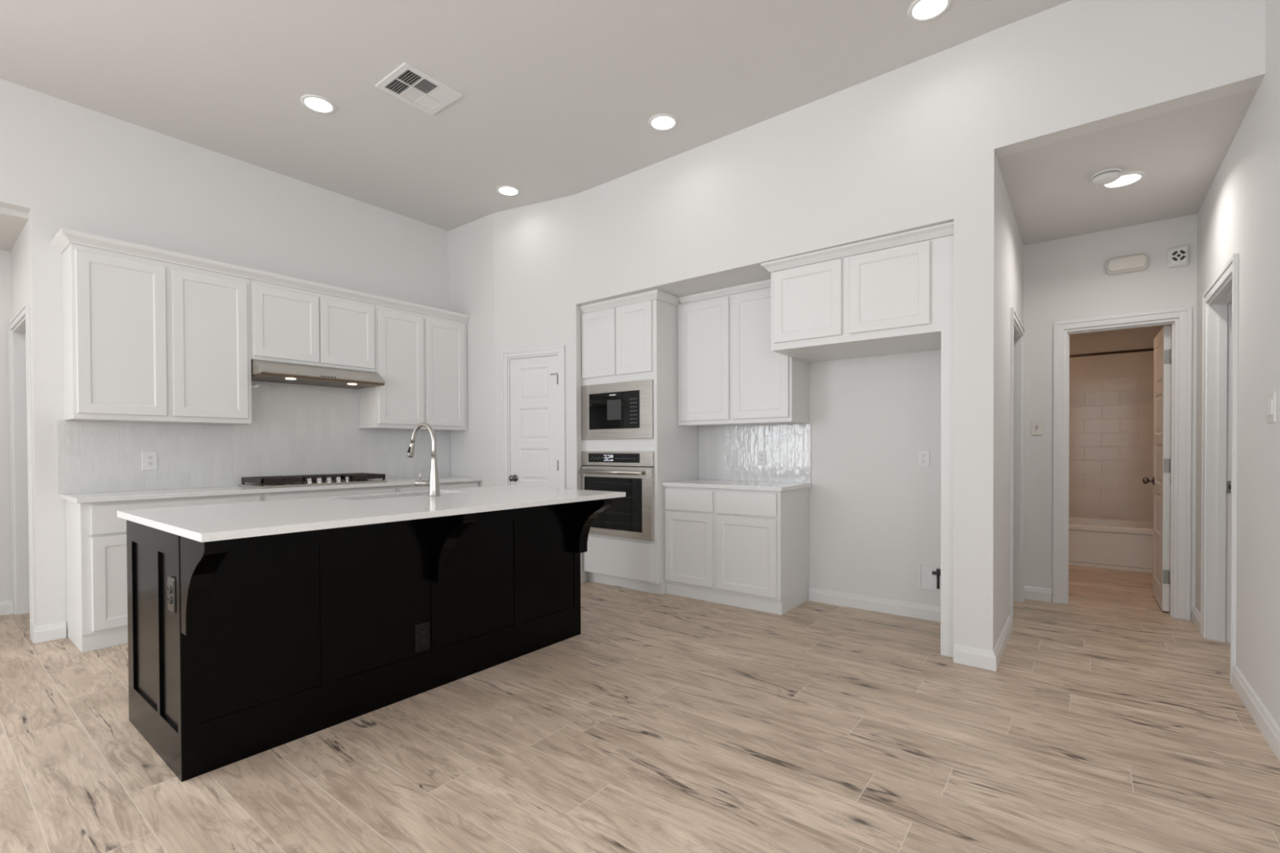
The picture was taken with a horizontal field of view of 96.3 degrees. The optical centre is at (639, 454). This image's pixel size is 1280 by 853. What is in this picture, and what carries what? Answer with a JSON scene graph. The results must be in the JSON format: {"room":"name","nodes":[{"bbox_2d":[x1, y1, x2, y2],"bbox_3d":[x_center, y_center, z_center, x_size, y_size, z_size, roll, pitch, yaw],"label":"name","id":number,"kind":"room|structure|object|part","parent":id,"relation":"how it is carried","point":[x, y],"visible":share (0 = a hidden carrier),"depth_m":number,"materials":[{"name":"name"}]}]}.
{"room":"kitchen","nodes":[
{"label":"kitchen","id":0,"kind":"room"},
{"bbox_2d":[0,249,12,601],"bbox_3d":[-4.794,-0.196,3.329,1.082,2.750,1.630,0,1,38],"label":"wall","id":1,"kind":"structure","parent":0,"point":[6,571],"depth_m":4.20,"materials":[{"name":"white paint"}]},
{"bbox_2d":[0,600,12,615],"bbox_3d":[-5.078,1.127,3.642,0.017,0.100,1.510,0,1,38],"label":"baseboard","id":2,"kind":"structure","parent":1,"relation":"attached to","point":[6,606],"depth_m":4.20,"materials":[{"name":"white paint"}]},
{"bbox_2d":[0,207,28,251],"bbox_3d":[-4.752,-1.528,3.279,0.962,0.085,1.630,0,1,38],"label":"ceiling","id":3,"kind":"structure","parent":0,"point":[12,222],"depth_m":3.74,"materials":[{"name":"white paint"}]},
{"bbox_2d":[10,219,29,319],"bbox_3d":[-4.254,-0.204,4.017,1.072,2.750,0.120,0,1,38],"label":"wall","id":4,"kind":"structure","parent":0,"point":[20,264],"depth_m":3.89,"materials":[{"name":"white paint"}]},
{"bbox_2d":[8,302,34,639],"bbox_3d":[-4.204,0.103,3.971,0.960,2.135,0.138,0,1,38],"label":"door","id":5,"kind":"structure","parent":4,"relation":"in","point":[19,327],"depth_m":4.19,"materials":[{"name":"white paint"}]},
{"bbox_2d":[0,79,448,636],"bbox_3d":[-4.348,-0.618,2.921,0.120,3.600,8.500,0,1,38],"label":"wall","id":6,"kind":"structure","parent":0,"point":[64,164],"depth_m":3.96,"materials":[{"name":"white paint"}]},
{"bbox_2d":[31,621,66,643],"bbox_3d":[-3.764,1.122,3.648,0.111,0.100,0.145,0,1,38],"label":"baseboard","id":7,"kind":"structure","parent":6,"relation":"attached to","point":[46,633],"depth_m":3.61,"materials":[{"name":"white paint"}]},
{"bbox_2d":[62,243,251,424],"bbox_3d":[-3.272,-0.756,3.941,0.329,1.063,0.945,0,1,38],"label":"upper cabinet","id":8,"kind":"object","parent":6,"relation":"attached to","point":[145,340],"visible":1,"depth_m":3.77,"materials":[{"name":"white paint"}]},
{"bbox_3d":[-3.296,-0.753,3.657,0.020,0.993,0.430,0,1,38],"label":"door","id":9,"kind":"part","parent":8,"relation":"part of","materials":[{"name":"white paint"}]},
{"bbox_3d":[-3.010,-0.758,4.026,0.020,0.993,0.436,0,1,38],"label":"door","id":10,"kind":"part","parent":8,"relation":"part of","materials":[{"name":"white paint"}]},
{"bbox_2d":[57,380,450,494],"bbox_3d":[-2.833,-0.172,4.772,0.008,0.821,2.853,0,1,38],"label":"tile backsplash","id":11,"kind":"structure","parent":6,"relation":"attached to","point":[294,429],"depth_m":4.52,"materials":[{"name":"white tile"}]},
{"bbox_2d":[142,451,157,470],"bbox_3d":[-3.421,0.043,4.000,0.009,0.130,0.085,0,1,38],"label":"wall outlet","id":12,"kind":"object","parent":11,"relation":"attached to","point":[149,459],"visible":1,"depth_m":4.00,"materials":[{"name":"white plastic"}]},
{"bbox_2d":[146,456,153,460],"bbox_3d":[-3.418,0.024,3.998,0.003,0.029,0.034,0,1,38],"label":"receptacle","id":13,"kind":"object","parent":12,"relation":"attached to","point":[148,458],"depth_m":4.00,"materials":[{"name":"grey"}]},
{"bbox_2d":[146,461,153,466],"bbox_3d":[-3.418,0.063,3.999,0.003,0.029,0.034,0,1,38],"label":"receptacle","id":14,"kind":"object","parent":12,"relation":"attached to","point":[148,463],"depth_m":4.00,"materials":[{"name":"grey plastic"}]},
{"bbox_2d":[51,227,469,322],"bbox_3d":[-2.704,-1.330,4.647,0.358,0.066,2.865,0,1,38],"label":"crown molding","id":15,"kind":"structure","parent":6,"relation":"attached to","point":[64,237],"depth_m":4.09,"materials":[{"name":"white paint"}]},
{"bbox_2d":[249,279,375,372],"bbox_3d":[-2.695,-1.004,4.683,0.329,0.587,0.936,0,1,38],"label":"upper cabinet","id":16,"kind":"object","parent":6,"relation":"attached to","point":[290,325],"visible":0.8,"depth_m":4.54,"materials":[{"name":"white paint"}]},
{"bbox_3d":[-2.713,-0.996,4.409,0.020,0.526,0.456,0,1,38],"label":"door","id":17,"kind":"part","parent":16,"relation":"part of","materials":[{"name":"white paint"}]},
{"bbox_2d":[251,359,385,389],"bbox_3d":[-2.632,-0.643,4.641,0.481,0.130,0.930,0,1,38],"label":"range hood","id":18,"kind":"object","parent":16,"relation":"attached to","point":[264,371],"visible":0.96,"depth_m":4.51,"materials":[{"name":"silver metal"}]},
{"bbox_3d":[-2.430,-1.001,4.773,0.020,0.526,0.442,0,1,38],"label":"door","id":19,"kind":"part","parent":16,"relation":"part of","materials":[{"name":"white paint"}]},
{"bbox_2d":[358,304,467,431],"bbox_3d":[-2.121,-0.773,5.425,0.329,1.067,0.932,0,1,38],"label":"upper cabinet","id":20,"kind":"object","parent":6,"relation":"attached to","point":[421,359],"visible":0.88,"depth_m":5.26,"materials":[{"name":"white paint"}]},
{"bbox_3d":[-2.141,-0.770,5.147,0.020,0.997,0.428,0,1,38],"label":"door","id":21,"kind":"part","parent":20,"relation":"part of","materials":[{"name":"white paint"}]},
{"bbox_3d":[-1.865,-0.775,5.502,0.020,0.997,0.414,0,1,38],"label":"door","id":22,"kind":"part","parent":20,"relation":"part of","materials":[{"name":"white paint"}]},
{"bbox_2d":[448,194,584,582],"bbox_3d":[-1.251,-0.655,5.484,1.647,3.600,0.210,0,1,32],"label":"wall","id":23,"kind":"structure","parent":0,"point":[513,271],"depth_m":5.36,"materials":[{"name":"white paint"}]},
{"bbox_2d":[501,345,565,488],"bbox_3d":[-0.965,0.087,5.275,0.704,2.117,0.179,0,1,26],"label":"door","id":24,"kind":"structure","parent":23,"relation":"in","point":[533,402],"depth_m":5.25,"materials":[{"name":"white paint"}]},
{"bbox_3d":[-1.181,0.221,5.322,0.066,0.066,0.070,0,1,26],"label":"knob","id":25,"kind":"part","parent":24,"relation":"part of","materials":[{"name":"silver metal"}]},
{"bbox_2d":[0,0,1071,231],"bbox_3d":[-1.211,-2.313,0.466,10.700,0.187,8.500,0,1,38],"label":"ceiling","id":26,"kind":"structure","parent":0,"point":[559,99],"depth_m":3.38,"materials":[{"name":"white paint"}]},
{"bbox_2d":[300,94,335,114],"bbox_3d":[-2.076,-2.259,3.700,0.200,0.008,0.200,0,1,38],"label":"recessed light","id":27,"kind":"object","parent":26,"relation":"in","point":[317,104],"visible":1,"depth_m":3.69,"materials":[{"name":"white plastic"}]},
{"bbox_2d":[375,62,462,115],"bbox_3d":[-1.366,-2.254,3.551,0.340,0.010,0.386,0,1,38],"label":"ceiling vent","id":28,"kind":"object","parent":26,"relation":"in","point":[411,86],"visible":1,"depth_m":3.54,"materials":[{"name":"white plastic"}]},
{"bbox_2d":[496,185,519,195],"bbox_3d":[-1.136,-2.275,4.945,0.200,0.008,0.200,0,1,38],"label":"recessed light","id":29,"kind":"object","parent":26,"relation":"in","point":[506,190],"visible":1,"depth_m":4.93,"materials":[{"name":"white plastic"}]},
{"bbox_2d":[648,113,677,131],"bbox_3d":[0.157,-2.260,3.905,0.200,0.008,0.200,0,1,38],"label":"recessed light","id":30,"kind":"object","parent":26,"relation":"in","point":[663,122],"visible":1,"depth_m":3.89,"materials":[{"name":"white plastic"}]},
{"bbox_2d":[907,0,951,22],"bbox_3d":[1.458,-2.251,2.884,0.200,0.008,0.200,0,1,38],"label":"recessed light","id":31,"kind":"object","parent":26,"relation":"in","point":[920,11],"visible":1,"depth_m":2.90,"materials":[{"name":"white plastic"}]},
{"bbox_2d":[0,561,1279,852],"bbox_3d":[0.150,1.231,2.240,10.700,0.120,12.900,0,1,38],"label":"floor","id":32,"kind":"structure","parent":0,"point":[1105,722],"depth_m":2.27,"materials":[{"name":"brown wood"}]},
{"bbox_2d":[65,493,263,652],"bbox_3d":[-3.189,0.724,3.904,0.507,0.888,0.957,0,1,38],"label":"base cabinet","id":33,"kind":"object","parent":32,"relation":"on","point":[96,538],"visible":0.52,"depth_m":3.47,"materials":[{"name":"white paint"}]},
{"bbox_3d":[-3.133,0.773,3.580,0.020,0.560,0.423,0,1,38],"label":"door","id":34,"kind":"part","parent":33,"relation":"part of","materials":[{"name":"white paint"}]},
{"bbox_3d":[-2.993,0.387,3.759,0.020,0.173,0.885,0,1,38],"label":"drawer","id":35,"kind":"part","parent":33,"relation":"part of","materials":[{"name":"white paint"}]},
{"bbox_2d":[61,476,481,503],"bbox_3d":[-2.619,0.254,4.618,0.536,0.029,2.836,0,1,38],"label":"countertop","id":36,"kind":"structure","parent":33,"relation":"on","point":[222,491],"depth_m":3.98,"materials":[{"name":"white stone"}]},
{"bbox_2d":[238,472,387,488],"bbox_3d":[-2.616,0.204,4.641,0.440,0.070,0.955,0,1,38],"label":"gas cooktop","id":37,"kind":"object","parent":36,"relation":"in","point":[268,482],"visible":1,"depth_m":4.49,"materials":[{"name":"silver metal"}]},
{"bbox_3d":[-2.731,0.214,4.329,0.096,0.025,0.096,0,1,38],"label":"burner","id":38,"kind":"part","parent":37,"relation":"part of","materials":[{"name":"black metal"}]},
{"bbox_3d":[-2.561,0.201,4.437,0.048,0.048,0.048,0,1,38],"label":"control knob","id":39,"kind":"part","parent":37,"relation":"part of","materials":[{"name":"silver metal"}]},
{"bbox_3d":[-2.516,0.201,4.495,0.048,0.048,0.048,0,1,38],"label":"control knob","id":40,"kind":"part","parent":37,"relation":"part of","materials":[{"name":"silver metal"}]},
{"bbox_3d":[-2.471,0.200,4.553,0.048,0.048,0.048,0,1,38],"label":"control knob","id":41,"kind":"part","parent":37,"relation":"part of","materials":[{"name":"silver metal"}]},
{"bbox_3d":[-2.426,0.199,4.611,0.048,0.048,0.048,0,1,38],"label":"control knob","id":42,"kind":"part","parent":37,"relation":"part of","materials":[{"name":"silver metal"}]},
{"bbox_3d":[-2.381,0.199,4.669,0.048,0.048,0.048,0,1,38],"label":"control knob","id":43,"kind":"part","parent":37,"relation":"part of","materials":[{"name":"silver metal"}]},
{"bbox_2d":[263,485,396,501],"bbox_3d":[-2.586,0.714,4.682,0.507,0.888,1.008,0,1,38],"label":"base cabinet","id":44,"kind":"object","parent":32,"relation":"on","point":[388,489],"visible":0.09,"depth_m":4.47,"materials":[{"name":"white paint"}]},
{"bbox_2d":[126,497,612,782],"bbox_3d":[-1.217,0.723,3.033,1.054,0.892,2.072,0,1,38],"label":"kitchen island","id":45,"kind":"object","parent":32,"relation":"on","point":[270,642],"visible":0.8,"depth_m":2.48,"materials":[{"name":"black paint"}]},
{"bbox_3d":[-1.960,0.733,2.311,0.764,0.892,0.020,0,1,38],"label":"panel","id":46,"kind":"part","parent":45,"relation":"part of","materials":[{"name":"black paint"}]},
{"bbox_2d":[167,576,177,613],"bbox_3d":[-1.737,0.519,2.123,0.078,0.125,0.018,0,1,38],"label":"island outlet","id":47,"kind":"object","parent":45,"relation":"attached to","point":[171,581],"visible":0.97,"depth_m":2.11,"materials":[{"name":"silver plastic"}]},
{"bbox_2d":[167,585,171,593],"bbox_3d":[-1.740,0.499,2.119,0.034,0.029,0.005,0,1,38],"label":"receptacle","id":48,"kind":"object","parent":47,"relation":"attached to","point":[169,587],"depth_m":2.11,"materials":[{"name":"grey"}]},
{"bbox_2d":[167,595,171,604],"bbox_3d":[-1.740,0.538,2.119,0.034,0.029,0.005,0,1,38],"label":"receptacle","id":49,"kind":"object","parent":47,"relation":"attached to","point":[169,597],"depth_m":2.11,"materials":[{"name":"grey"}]},
{"bbox_2d":[116,485,626,542],"bbox_3d":[-1.235,0.260,3.112,1.195,0.029,2.200,0,1,38],"label":"island countertop","id":50,"kind":"structure","parent":45,"relation":"on","point":[220,522],"depth_m":2.60,"materials":[{"name":"white stone"}]},
{"bbox_2d":[406,422,439,496],"bbox_3d":[-1.321,0.025,3.426,0.273,0.435,0.110,0,1,28],"label":"faucet","id":51,"kind":"object","parent":50,"relation":"on","point":[433,483],"visible":1,"depth_m":3.38,"materials":[{"name":"silver metal"}]},
{"bbox_3d":[-1.295,0.120,3.386,0.022,0.076,0.012,0,1,-18],"label":"lever","id":52,"kind":"part","parent":51,"relation":"part of","materials":[{"name":"silver metal"}]},
{"bbox_3d":[-1.304,-0.090,3.446,0.222,0.205,0.027,0,1,32],"label":"spout","id":53,"kind":"part","parent":51,"relation":"part of","materials":[{"name":"silver metal"}]},
{"bbox_2d":[414,621,430,653],"bbox_3d":[-1.067,0.897,2.817,0.009,0.135,0.080,0,1,38],"label":"island outlet","id":54,"kind":"object","parent":45,"relation":"attached to","point":[422,631],"visible":1,"depth_m":2.81,"materials":[{"name":"black plastic"}]},
{"bbox_2d":[419,630,426,636],"bbox_3d":[-1.065,0.878,2.815,0.003,0.029,0.034,0,1,38],"label":"receptacle","id":55,"kind":"object","parent":54,"relation":"attached to","point":[422,633],"depth_m":2.81,"materials":[{"name":"grey plastic"}]},
{"bbox_2d":[419,637,426,644],"bbox_3d":[-1.065,0.917,2.815,0.003,0.029,0.034,0,1,38],"label":"receptacle","id":56,"kind":"object","parent":54,"relation":"attached to","point":[422,640],"depth_m":2.81,"materials":[{"name":"grey plastic"}]},
{"bbox_2d":[396,480,478,492],"bbox_3d":[-2.018,0.704,5.415,0.507,0.888,0.844,0,1,38],"label":"base cabinet","id":57,"kind":"object","parent":32,"relation":"on","point":[402,488],"visible":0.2,"depth_m":5.28,"materials":[{"name":"white paint"}]},
{"bbox_2d":[581,299,697,594],"bbox_3d":[-0.004,-0.057,5.118,0.826,2.400,0.645,0,1,38],"label":"tall cabinet","id":58,"kind":"object","parent":32,"relation":"on","point":[637,341],"visible":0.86,"depth_m":4.79,"materials":[{"name":"white paint"}]},
{"bbox_3d":[-0.362,-0.963,4.988,0.386,0.573,0.020,0,1,38],"label":"door","id":59,"kind":"part","parent":58,"relation":"part of","materials":[{"name":"white paint"}]},
{"bbox_2d":[577,451,653,541],"bbox_3d":[-0.226,0.334,4.846,0.786,0.722,0.102,0,1,38],"label":"wall oven","id":60,"kind":"object","parent":58,"relation":"in","point":[631,516],"visible":0.91,"depth_m":4.79,"materials":[{"name":"silver metal"}]},
{"bbox_3d":[-0.255,0.147,4.841,0.676,0.035,0.063,0,1,38],"label":"handle","id":61,"kind":"part","parent":60,"relation":"part of","materials":[{"name":"silver metal"}]},
{"bbox_3d":[-0.227,0.416,4.887,0.643,0.440,0.032,0,1,38],"label":"glass","id":62,"kind":"part","parent":60,"relation":"part of","materials":[{"name":"black glass"}]},
{"bbox_3d":[-0.223,0.029,4.891,0.573,0.074,0.021,0,1,38],"label":"control panel","id":63,"kind":"part","parent":60,"relation":"part of","materials":[{"name":"black glass"}]},
{"bbox_2d":[581,379,653,439],"bbox_3d":[-0.206,-0.370,4.873,0.780,0.478,0.022,0,1,38],"label":"microwave","id":64,"kind":"object","parent":58,"relation":"attached to","point":[620,410],"visible":1,"depth_m":4.85,"materials":[{"name":"silver metal"}]},
{"bbox_3d":[-0.220,-0.374,4.886,0.565,0.308,0.017,0,1,38],"label":"glass door","id":65,"kind":"part","parent":64,"relation":"part of","materials":[{"name":"black glass"}]},
{"bbox_3d":[-0.194,0.879,4.882,0.761,0.315,0.020,0,1,38],"label":"drawer","id":66,"kind":"part","parent":58,"relation":"part of","materials":[{"name":"white paint"}]},
{"bbox_3d":[-0.053,-0.961,4.748,0.376,0.573,0.020,0,1,38],"label":"door","id":67,"kind":"part","parent":58,"relation":"part of","materials":[{"name":"white paint"}]},
{"bbox_2d":[579,279,770,314],"bbox_3d":[0.375,-1.288,4.799,1.808,0.064,0.665,0,1,38],"label":"crown molding","id":68,"kind":"structure","parent":58,"relation":"on","point":[661,295],"depth_m":4.69,"materials":[{"name":"white paint"}]},
{"bbox_2d":[664,486,808,614],"bbox_3d":[0.758,0.701,4.600,1.013,0.889,0.548,0,1,38],"label":"base cabinet","id":69,"kind":"object","parent":32,"relation":"on","point":[744,548],"visible":0.94,"depth_m":4.33,"materials":[{"name":"white paint"}]},
{"bbox_3d":[0.387,0.362,4.549,0.444,0.168,0.020,0,1,38],"label":"drawer","id":70,"kind":"part","parent":69,"relation":"part of","materials":[{"name":"white paint"}]},
{"bbox_3d":[0.389,0.746,4.552,0.444,0.564,0.020,0,1,38],"label":"door","id":71,"kind":"part","parent":69,"relation":"part of","materials":[{"name":"white paint"}]},
{"bbox_2d":[662,479,811,491],"bbox_3d":[0.762,0.241,4.586,1.034,0.030,0.561,0,1,38],"label":"countertop","id":72,"kind":"structure","parent":69,"relation":"on","point":[701,483],"depth_m":4.42,"materials":[{"name":"white stone"}]},
{"bbox_3d":[0.783,0.363,4.242,0.489,0.168,0.020,0,1,38],"label":"drawer","id":73,"kind":"part","parent":69,"relation":"part of","materials":[{"name":"white paint"}]},
{"bbox_3d":[0.784,0.747,4.246,0.489,0.564,0.020,0,1,38],"label":"door","id":74,"kind":"part","parent":69,"relation":"part of","materials":[{"name":"white paint"}]},
{"bbox_2d":[940,328,953,657],"bbox_3d":[1.974,0.219,3.552,0.074,1.866,0.704,0,1,38],"label":"end panel","id":75,"kind":"object","parent":32,"relation":"on","point":[947,336],"visible":0.29,"depth_m":3.28,"materials":[{"name":"white paint"}]},
{"bbox_2d":[1068,516,1170,573],"bbox_3d":[4.659,0.909,6.055,1.546,0.415,0.775,0,1,38],"label":"bathtub","id":76,"kind":"object","parent":32,"relation":"on","point":[1125,544],"visible":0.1,"depth_m":5.65,"materials":[{"name":"white ceramic"}]},
{"bbox_2d":[575,0,1265,661],"bbox_3d":[1.286,-0.652,4.173,4.295,3.600,1.015,0,1,38],"label":"wall","id":77,"kind":"structure","parent":0,"point":[917,144],"depth_m":3.44,"materials":[{"name":"white paint"}]},
{"bbox_2d":[677,287,808,426],"bbox_3d":[0.815,-0.758,4.666,1.012,1.022,0.348,0,1,38],"label":"upper cabinet","id":78,"kind":"object","parent":77,"relation":"attached to","point":[729,373],"visible":0.81,"depth_m":4.50,"materials":[{"name":"white paint"}]},
{"bbox_3d":[0.526,-0.765,4.682,0.455,0.970,0.020,0,1,38],"label":"door","id":79,"kind":"part","parent":78,"relation":"part of","materials":[{"name":"white paint"}]},
{"bbox_3d":[0.916,-0.764,4.380,0.462,0.970,0.020,0,1,38],"label":"door","id":80,"kind":"part","parent":78,"relation":"part of","materials":[{"name":"white paint"}]},
{"bbox_2d":[697,422,811,483],"bbox_3d":[0.931,-0.013,4.802,1.034,0.470,0.008,0,1,38],"label":"tile backsplash","id":81,"kind":"structure","parent":77,"relation":"attached to","point":[730,453],"depth_m":4.77,"materials":[{"name":"white tile"}]},
{"bbox_2d":[757,450,765,465],"bbox_3d":[1.003,0.027,4.735,0.075,0.118,0.009,0,1,38],"label":"wall outlet","id":82,"kind":"object","parent":81,"relation":"attached to","point":[761,454],"visible":1,"depth_m":4.73,"materials":[{"name":"white plastic"}]},
{"bbox_2d":[770,235,953,362],"bbox_3d":[1.551,-0.986,3.864,1.128,0.539,0.708,0,1,38],"label":"upper cabinet","id":83,"kind":"object","parent":77,"relation":"attached to","point":[896,300],"visible":0.77,"depth_m":3.58,"materials":[{"name":"white paint"}]},
{"bbox_3d":[1.099,-1.003,3.779,0.460,0.482,0.020,0,1,38],"label":"door","id":84,"kind":"part","parent":83,"relation":"part of","materials":[{"name":"white paint"}]},
{"bbox_2d":[760,221,953,272],"bbox_3d":[1.393,-1.282,3.699,1.178,0.058,0.321,0,1,38],"label":"crown molding","id":85,"kind":"structure","parent":83,"relation":"on","point":[944,229],"depth_m":3.53,"materials":[{"name":"white paint"}]},
{"bbox_3d":[1.502,-1.001,3.466,0.458,0.482,0.020,0,1,38],"label":"door","id":86,"kind":"part","parent":83,"relation":"part of","materials":[{"name":"white paint"}]},
{"bbox_2d":[808,587,940,622],"bbox_3d":[1.743,1.096,4.182,1.053,0.100,0.017,0,1,38],"label":"baseboard","id":87,"kind":"structure","parent":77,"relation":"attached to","point":[928,612],"depth_m":4.18,"materials":[{"name":"white paint"}]},
{"bbox_2d":[917,449,929,466],"bbox_3d":[1.976,0.027,3.992,0.075,0.118,0.009,0,1,38],"label":"wall outlet","id":88,"kind":"object","parent":77,"relation":"attached to","point":[923,455],"visible":1,"depth_m":3.99,"materials":[{"name":"white plastic"}]},
{"bbox_2d":[920,453,926,457],"bbox_3d":[1.974,0.007,3.989,0.034,0.029,0.003,0,1,38],"label":"receptacle","id":89,"kind":"object","parent":88,"relation":"attached to","point":[922,455],"depth_m":3.99,"materials":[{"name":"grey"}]},
{"bbox_2d":[920,459,926,463],"bbox_3d":[1.974,0.046,3.990,0.034,0.029,0.003,0,1,38],"label":"receptacle","id":90,"kind":"object","parent":88,"relation":"attached to","point":[922,461],"depth_m":3.99,"materials":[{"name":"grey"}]},
{"bbox_2d":[918,561,940,591],"bbox_3d":[2.023,0.846,3.955,0.190,0.190,0.026,0,1,38],"label":"water supply box","id":91,"kind":"object","parent":77,"relation":"attached to","point":[929,574],"visible":0.62,"depth_m":3.98,"materials":[{"name":"white plastic"}]},
{"bbox_2d":[953,614,1012,671],"bbox_3d":[2.084,1.102,3.461,0.205,0.100,0.868,0,1,38],"label":"baseboard","id":92,"kind":"structure","parent":77,"relation":"attached to","point":[963,655],"depth_m":3.15,"materials":[{"name":"white paint"}]},
{"bbox_2d":[1012,213,1023,324],"bbox_3d":[2.687,-0.301,4.249,0.192,2.885,1.105,0,1,38],"label":"wall","id":93,"kind":"structure","parent":0,"point":[1018,247],"depth_m":4.14,"materials":[{"name":"white paint"}]},
{"bbox_2d":[1009,306,1025,629],"bbox_3d":[2.630,0.088,4.163,0.210,2.110,0.900,0,1,38],"label":"door","id":94,"kind":"structure","parent":93,"relation":"in","point":[1017,330],"depth_m":4.42,"materials":[{"name":"white paint"}]},
{"bbox_2d":[1022,213,1197,620],"bbox_3d":[3.453,-0.304,4.272,0.990,2.885,0.110,0,1,38],"label":"wall","id":95,"kind":"structure","parent":0,"point":[1065,279],"depth_m":4.33,"materials":[{"name":"white paint"}]},
{"bbox_2d":[1031,418,1043,435],"bbox_3d":[3.096,-0.214,4.469,0.078,0.125,0.018,0,1,38],"label":"light switch","id":96,"kind":"object","parent":95,"relation":"attached to","point":[1037,425],"visible":1,"depth_m":4.47,"materials":[{"name":"white plastic"}]},
{"bbox_2d":[1024,586,1052,602],"bbox_3d":[3.095,1.088,4.470,0.190,0.100,0.045,0,1,38],"label":"baseboard","id":97,"kind":"structure","parent":95,"relation":"attached to","point":[1037,593],"depth_m":4.47,"materials":[{"name":"white paint"}]},
{"bbox_2d":[1052,306,1191,620],"bbox_3d":[3.704,0.058,4.460,0.770,2.155,0.743,0,1,38],"label":"door","id":98,"kind":"structure","parent":95,"relation":"in","point":[1172,421],"depth_m":4.12,"materials":[{"name":"white paint"}]},
{"bbox_3d":[4.057,0.208,4.575,0.070,0.066,0.066,0,1,37],"label":"knob","id":99,"kind":"part","parent":98,"relation":"part of","materials":[{"name":"silver metal"}]},
{"bbox_2d":[1105,253,1148,275],"bbox_3d":[3.499,-1.372,4.120,0.235,0.118,0.051,0,1,38],"label":"door chime","id":100,"kind":"object","parent":95,"relation":"attached to","point":[1135,262],"visible":1,"depth_m":4.11,"materials":[{"name":"white plastic"}]},
{"bbox_3d":[3.486,-1.372,4.102,0.205,0.088,0.006,0,1,38],"label":"panel","id":101,"kind":"part","parent":100,"relation":"part of","materials":[{"name":"white plastic"}]},
{"bbox_2d":[1168,244,1189,267],"bbox_3d":[3.721,-1.371,3.961,0.105,0.135,0.031,0,1,38],"label":"fire alarm","id":102,"kind":"object","parent":95,"relation":"attached to","point":[1177,255],"visible":1,"depth_m":3.95,"materials":[{"name":"white plastic"}]},
{"bbox_2d":[1069,324,1171,355],"bbox_3d":[4.168,-0.226,5.415,1.790,2.700,2.570,0,1,38],"label":"wall","id":103,"kind":"structure","parent":0,"point":[1140,338],"depth_m":6.17,"materials":[{"name":"white paint"}]},
{"bbox_2d":[1068,351,1171,522],"bbox_3d":[4.659,-0.202,6.049,1.549,1.807,0.764,0,1,38],"label":"shower surround","id":104,"kind":"object","parent":103,"relation":"attached to","point":[1111,396],"visible":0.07,"depth_m":6.18,"materials":[{"name":"tile"}]},
{"bbox_2d":[1069,346,1171,357],"bbox_3d":[4.437,-0.998,5.759,1.520,0.060,0.060,0,1,38],"label":"shower rod","id":105,"kind":"object","parent":104,"relation":"attached to","point":[1143,349],"visible":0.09,"depth_m":5.61,"materials":[{"name":"brown metal"}]},
{"bbox_2d":[996,88,1257,245],"bbox_3d":[2.882,-1.687,3.530,0.990,0.100,1.735,0,1,38],"label":"ceiling","id":106,"kind":"structure","parent":0,"point":[1052,195],"depth_m":3.31,"materials":[{"name":"white paint"}]},
{"bbox_2d":[1090,167,1121,185],"bbox_3d":[2.710,-1.610,3.332,0.140,0.048,0.140,0,1,38],"label":"smoke detector","id":107,"kind":"object","parent":106,"relation":"attached to","point":[1106,176],"visible":1,"depth_m":3.30,"materials":[{"name":"white plastic"}]},
{"bbox_2d":[1100,171,1146,188],"bbox_3d":[2.874,-1.632,3.413,0.208,0.008,0.208,0,1,38],"label":"recessed light","id":108,"kind":"object","parent":106,"relation":"in","point":[1129,178],"visible":0.87,"depth_m":3.40,"materials":[{"name":"white plastic"}]},
{"bbox_2d":[1195,0,1279,727],"bbox_3d":[3.958,-0.634,1.263,3.495,3.600,4.260,0,1,38],"label":"wall","id":109,"kind":"structure","parent":0,"point":[1239,213],"depth_m":2.58,"materials":[{"name":"white paint"}]},
{"bbox_2d":[1200,253,1238,683],"bbox_3d":[3.322,0.070,3.215,0.138,2.160,0.960,0,1,38],"label":"door","id":110,"kind":"structure","parent":109,"relation":"in","point":[1220,363],"depth_m":3.51,"materials":[{"name":"white paint"}]},
{"bbox_3d":[3.599,0.198,3.496,0.028,0.075,0.003,0,1,38],"label":"strike plate","id":111,"kind":"part","parent":110,"relation":"part of","materials":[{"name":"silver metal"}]},
{"bbox_2d":[1191,605,1279,761],"bbox_3d":[2.541,1.111,2.309,0.017,0.100,4.140,0,1,38],"label":"baseboard","id":112,"kind":"structure","parent":109,"relation":"attached to","point":[1267,725],"depth_m":2.50,"materials":[{"name":"white paint"}]},
{"bbox_2d":[1266,391,1275,422],"bbox_3d":[2.577,-0.193,2.343,0.010,0.125,0.118,0,1,38],"label":"light switch","id":113,"kind":"object","parent":109,"relation":"attached to","point":[1271,397],"visible":1,"depth_m":2.32,"materials":[{"name":"white plastic"}]}
]}

